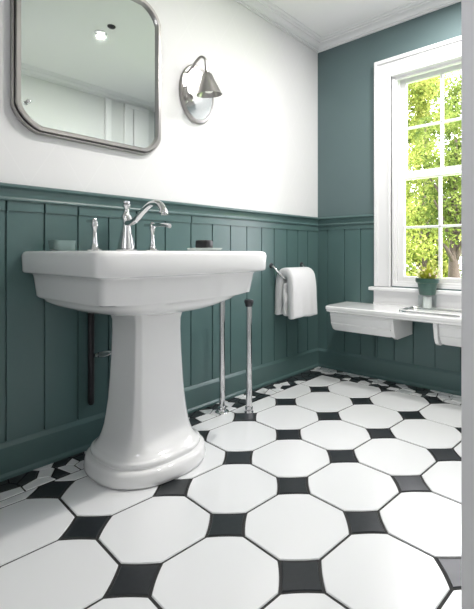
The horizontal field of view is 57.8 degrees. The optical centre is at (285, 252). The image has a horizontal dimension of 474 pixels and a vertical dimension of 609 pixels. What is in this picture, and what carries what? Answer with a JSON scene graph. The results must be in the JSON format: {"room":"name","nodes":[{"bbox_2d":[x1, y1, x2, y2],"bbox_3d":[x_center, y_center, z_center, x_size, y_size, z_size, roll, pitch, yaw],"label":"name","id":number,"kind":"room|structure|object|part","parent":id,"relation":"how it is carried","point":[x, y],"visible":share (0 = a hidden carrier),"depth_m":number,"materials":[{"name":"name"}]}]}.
{"room":"bathroom","nodes":[
{"label":"bathroom","id":0,"kind":"room"},
{"bbox_2d":[0,0,317,216],"bbox_3d":[-0.887,-0.385,2.047,0.160,2.730,3.720,0,0,39],"label":"wall","id":1,"kind":"structure","parent":0,"point":[257,149],"depth_m":2.51,"materials":[{"name":"white paint"}]},
{"bbox_2d":[10,0,160,154],"bbox_3d":[-0.854,-0.871,1.922,0.045,0.772,0.680,0,0,39],"label":"wall mirror","id":2,"kind":"object","parent":1,"relation":"attached to","point":[88,72],"visible":1,"depth_m":1.89,"materials":[{"name":"silver metal"}]},
{"bbox_2d":[88,313,110,404],"bbox_3d":[-0.830,0.452,1.921,0.112,0.464,0.048,0,0,-38],"label":"drain pipe","id":3,"kind":"object","parent":1,"relation":"attached to","point":[104,353],"visible":0.87,"depth_m":1.89,"materials":[{"name":"black metal"}]},
{"bbox_2d":[0,210,317,443],"bbox_3d":[-0.822,0.287,1.993,0.008,0.906,3.400,0,0,39],"label":"wainscoting","id":4,"kind":"structure","parent":1,"relation":"attached to","point":[44,345],"depth_m":1.91,"materials":[{"name":"green paint"}]},
{"bbox_2d":[0,182,373,230],"bbox_3d":[0.045,-0.235,1.283,2.250,0.066,3.400,0,0,39],"label":"trim","id":5,"kind":"structure","parent":1,"relation":"attached to","point":[8,191],"depth_m":2.15,"materials":[{"name":"green paint"}]},
{"bbox_2d":[179,55,221,123],"bbox_3d":[-0.423,-0.888,2.328,0.200,0.334,0.244,0,0,39],"label":"wall sconce","id":6,"kind":"object","parent":1,"relation":"attached to","point":[198,88],"visible":1,"depth_m":2.34,"materials":[{"name":"silver metal"}]},
{"bbox_3d":[-0.527,-0.868,2.310,0.041,0.092,0.053,0,0,39],"label":"knob","id":7,"kind":"part","parent":6,"relation":"part of","materials":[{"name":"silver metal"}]},
{"bbox_3d":[-0.483,-1.015,2.294,0.134,0.080,0.028,0,0,24],"label":"arm","id":8,"kind":"part","parent":6,"relation":"part of","materials":[{"name":"silver metal"}]},
{"bbox_3d":[-0.411,-0.915,2.296,0.142,0.146,0.141,0,0,39],"label":"lamp shade","id":9,"kind":"part","parent":6,"relation":"part of","materials":[{"name":"silver metal"}]},
{"bbox_2d":[0,348,460,481],"bbox_3d":[0.045,0.810,1.283,2.250,0.145,3.400,0,0,39],"label":"baseboard","id":10,"kind":"structure","parent":1,"relation":"attached to","point":[22,455],"depth_m":2.61,"materials":[{"name":"green paint"}]},
{"bbox_2d":[269,262,304,279],"bbox_3d":[0.048,0.130,2.973,0.106,0.117,0.376,0,0,39],"label":"towel bar","id":11,"kind":"object","parent":1,"relation":"attached to","point":[271,265],"visible":0.52,"depth_m":2.85,"materials":[{"name":"silver metal"}]},
{"bbox_2d":[275,267,316,319],"bbox_3d":[0.074,0.273,2.932,0.190,0.342,0.286,0,0,39],"label":"hand towel","id":12,"kind":"object","parent":11,"relation":"hanging from","point":[296,296],"visible":1,"depth_m":2.86,"materials":[{"name":"white fabric"}]},
{"bbox_2d":[234,0,460,52],"bbox_3d":[0.045,-1.577,1.283,2.250,0.050,3.400,0,0,39],"label":"trim","id":13,"kind":"structure","parent":1,"relation":"attached to","point":[265,9],"depth_m":2.90,"materials":[{"name":"white paint"}]},
{"bbox_2d":[0,367,460,608],"bbox_3d":[0.045,0.930,1.280,2.254,0.100,3.404,0,0,39],"label":"floor","id":14,"kind":"structure","parent":0,"point":[339,489],"depth_m":1.41,"materials":[{"name":"white tile"}]},
{"bbox_2d":[22,251,266,489],"bbox_3d":[-0.558,0.437,1.800,0.644,0.886,0.792,0,0,39],"label":"pedestal sink","id":15,"kind":"object","parent":14,"relation":"on","point":[147,438],"visible":1,"depth_m":1.65,"materials":[{"name":"white ceramic"}]},
{"bbox_2d":[48,240,75,250],"bbox_3d":[-0.913,-0.028,1.738,0.075,0.042,0.091,0,0,39],"label":"dish","id":16,"kind":"object","parent":15,"relation":"on","point":[54,245],"visible":1,"depth_m":1.71,"materials":[{"name":"teal ceramic"}]},
{"bbox_2d":[86,200,170,250],"bbox_3d":[-0.633,-0.122,1.854,0.367,0.230,0.341,0,0,39],"label":"sink faucet","id":17,"kind":"object","parent":15,"relation":"on","point":[126,241],"visible":0.98,"depth_m":1.91,"materials":[{"name":"silver metal"}]},
{"bbox_3d":[-0.819,-0.077,1.823,0.058,0.141,0.058,0,0,39],"label":"handle","id":18,"kind":"part","parent":17,"relation":"part of","materials":[{"name":"silver metal"}]},
{"bbox_3d":[-0.603,-0.169,1.837,0.299,0.105,0.038,0,0,39],"label":"spout","id":19,"kind":"part","parent":17,"relation":"part of","materials":[{"name":"silver metal"}]},
{"bbox_3d":[-0.639,-0.077,2.041,0.058,0.141,0.058,0,0,39],"label":"handle","id":20,"kind":"part","parent":17,"relation":"part of","materials":[{"name":"silver metal"}]},
{"bbox_3d":[-0.612,-0.126,2.022,0.188,0.027,0.023,0,0,35],"label":"lever","id":21,"kind":"part","parent":17,"relation":"part of","materials":[{"name":"silver metal"}]},
{"bbox_2d":[22,251,266,315],"bbox_3d":[-0.558,0.124,1.800,0.644,0.261,0.792,0,0,39],"label":"basin","id":22,"kind":"object","parent":15,"relation":"in","point":[113,283],"depth_m":1.53,"materials":[{"name":"white ceramic"}]},
{"bbox_2d":[187,248,221,250],"bbox_3d":[-0.382,-0.014,2.008,0.170,0.013,0.104,0,0,39],"label":"soap dish","id":23,"kind":"object","parent":15,"relation":"on","point":[190,249],"visible":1,"depth_m":1.96,"materials":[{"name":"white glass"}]},
{"bbox_2d":[195,240,212,247],"bbox_3d":[-0.384,-0.036,2.009,0.076,0.044,0.048,0,0,32],"label":"soap bar","id":24,"kind":"object","parent":23,"relation":"in","point":[199,243],"visible":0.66,"depth_m":1.99,"materials":[{"name":"black"}]},
{"bbox_2d":[215,301,228,414],"bbox_3d":[-0.349,0.548,2.343,0.076,0.663,0.076,0,0,39],"label":"pipe","id":25,"kind":"object","parent":14,"relation":"on","point":[221,410],"visible":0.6,"depth_m":2.33,"materials":[{"name":"silver metal"}]},
{"bbox_2d":[244,299,253,413],"bbox_3d":[-0.201,0.568,2.343,0.052,0.624,0.052,0,0,39],"label":"pipe","id":26,"kind":"object","parent":14,"relation":"on","point":[248,302],"visible":1,"depth_m":2.33,"materials":[{"name":"silver metal"}]},
{"bbox_2d":[269,0,414,36],"bbox_3d":[0.045,-1.660,1.283,2.250,0.120,3.400,0,0,39],"label":"ceiling","id":27,"kind":"structure","parent":0,"point":[323,17],"depth_m":2.81,"materials":[{"name":"white paint"}]},
{"bbox_2d":[318,2,460,371],"bbox_3d":[1.231,-0.385,2.604,2.410,2.730,0.173,0,0,39],"label":"wall","id":28,"kind":"structure","parent":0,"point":[345,71],"depth_m":3.09,"materials":[{"name":"green paint"}]},
{"bbox_2d":[326,301,460,346],"bbox_3d":[0.886,0.444,2.573,1.393,0.194,0.318,0,0,39],"label":"vanity","id":29,"kind":"object","parent":28,"relation":"attached to","point":[395,322],"visible":0.84,"depth_m":2.65,"materials":[{"name":"white ceramic"}]},
{"bbox_2d":[326,301,460,325],"bbox_3d":[0.886,0.383,2.573,1.393,0.044,0.318,0,0,39],"label":"countertop","id":30,"kind":"structure","parent":29,"relation":"on","point":[351,308],"depth_m":2.64,"materials":[{"name":"white ceramic"}]},
{"bbox_2d":[399,306,460,316],"bbox_3d":[0.907,0.354,2.548,0.410,0.014,0.210,0,0,39],"label":"basin","id":31,"kind":"object","parent":30,"relation":"in","point":[411,309],"depth_m":2.55,"materials":[{"name":"white ceramic"}]},
{"bbox_3d":[0.899,0.315,2.691,0.098,0.091,0.098,0,0,39],"label":"glass holder","id":32,"kind":"object","parent":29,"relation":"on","visible":0},
{"bbox_2d":[423,296,431,307],"bbox_3d":[0.899,0.314,2.691,0.054,0.074,0.054,0,0,39],"label":"candle","id":33,"kind":"object","parent":32,"relation":"in","point":[427,300],"visible":1,"depth_m":2.67,"materials":[{"name":"white wax"}]},
{"bbox_2d":[368,36,460,309],"bbox_3d":[1.017,-0.481,2.752,0.958,1.692,0.215,0,0,39],"label":"window","id":34,"kind":"structure","parent":28,"relation":"attached to","point":[392,75],"depth_m":2.91,"materials":[{"name":"white paint"}]},
{"bbox_3d":[0.976,0.251,2.702,0.958,0.024,0.085,0,0,39],"label":"sill","id":35,"kind":"part","parent":34,"relation":"part of","materials":[{"name":"white paint"}]},
{"bbox_3d":[1.034,-0.493,2.773,0.658,1.446,0.161,0,0,39],"label":"frame","id":36,"kind":"part","parent":34,"relation":"part of","materials":[{"name":"white paint"}]},
{"bbox_3d":[1.017,-0.168,2.754,0.602,0.765,0.032,0,0,39],"label":"sash","id":37,"kind":"part","parent":34,"relation":"part of","materials":[{"name":"white paint"}]},
{"bbox_2d":[413,263,446,294],"bbox_3d":[0.900,0.166,2.690,0.247,0.205,0.245,0,0,21],"label":"potted plant","id":38,"kind":"object","parent":34,"relation":"on","point":[427,282],"visible":1,"depth_m":2.65,"materials":[{"name":"green plant"}]},
{"bbox_3d":[0.899,0.215,2.691,0.146,0.106,0.146,0,0,39],"label":"pot","id":39,"kind":"part","parent":38,"relation":"part of","materials":[{"name":"teal ceramic"}]},
{"bbox_3d":[1.040,-0.851,2.781,0.602,0.702,0.030,0,0,39],"label":"sash","id":40,"kind":"part","parent":34,"relation":"part of","materials":[{"name":"white paint"}]},
{"bbox_3d":[0.926,-0.385,0.457,0.160,2.730,3.560,0,0,39],"label":"wall","id":41,"kind":"structure","parent":0,"visible":0},
{"bbox_2d":[461,0,473,608],"bbox_3d":[0.665,-0.321,0.778,0.648,2.398,0.045,0,0,39],"label":"door","id":42,"kind":"structure","parent":41,"relation":"in","point":[467,6],"depth_m":0.96,"materials":[{"name":"white paint"}]},
{"label":"outside","id":43,"kind":"structure","parent":0,"visible":0},
{"bbox_3d":[5.740,1.630,13.165,32.000,0.300,21.800,0,0,39],"label":"ground","id":44,"kind":"structure","parent":43,"visible":0},
{"bbox_2d":[406,145,436,275],"bbox_3d":[1.780,-0.465,7.927,1.750,3.956,1.789,0,0,-24],"label":"tree","id":45,"kind":"object","parent":44,"relation":"on","point":[409,242],"visible":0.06,"depth_m":7.68,"materials":[{"name":"green plant"}]},
{"bbox_2d":[406,71,460,277],"bbox_3d":[3.507,-1.155,8.830,2.061,5.337,1.774,0,0,39],"label":"tree","id":46,"kind":"object","parent":44,"relation":"on","point":[451,207],"visible":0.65,"depth_m":8.72,"materials":[{"name":"green plant"}]},
{"bbox_2d":[406,74,460,277],"bbox_3d":[3.804,-1.887,12.031,3.031,6.800,2.990,0,0,39],"label":"tree","id":47,"kind":"object","parent":44,"relation":"on","point":[419,91],"visible":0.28,"depth_m":11.43,"materials":[{"name":"green plant"}]},
{"bbox_2d":[406,100,460,277],"bbox_3d":[5.288,-1.980,15.914,4.214,7.272,4.102,0,0,-33],"label":"tree","id":48,"kind":"object","parent":44,"relation":"on","point":[457,112],"visible":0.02,"depth_m":15.68,"materials":[{"name":"green plant"}]}
]}

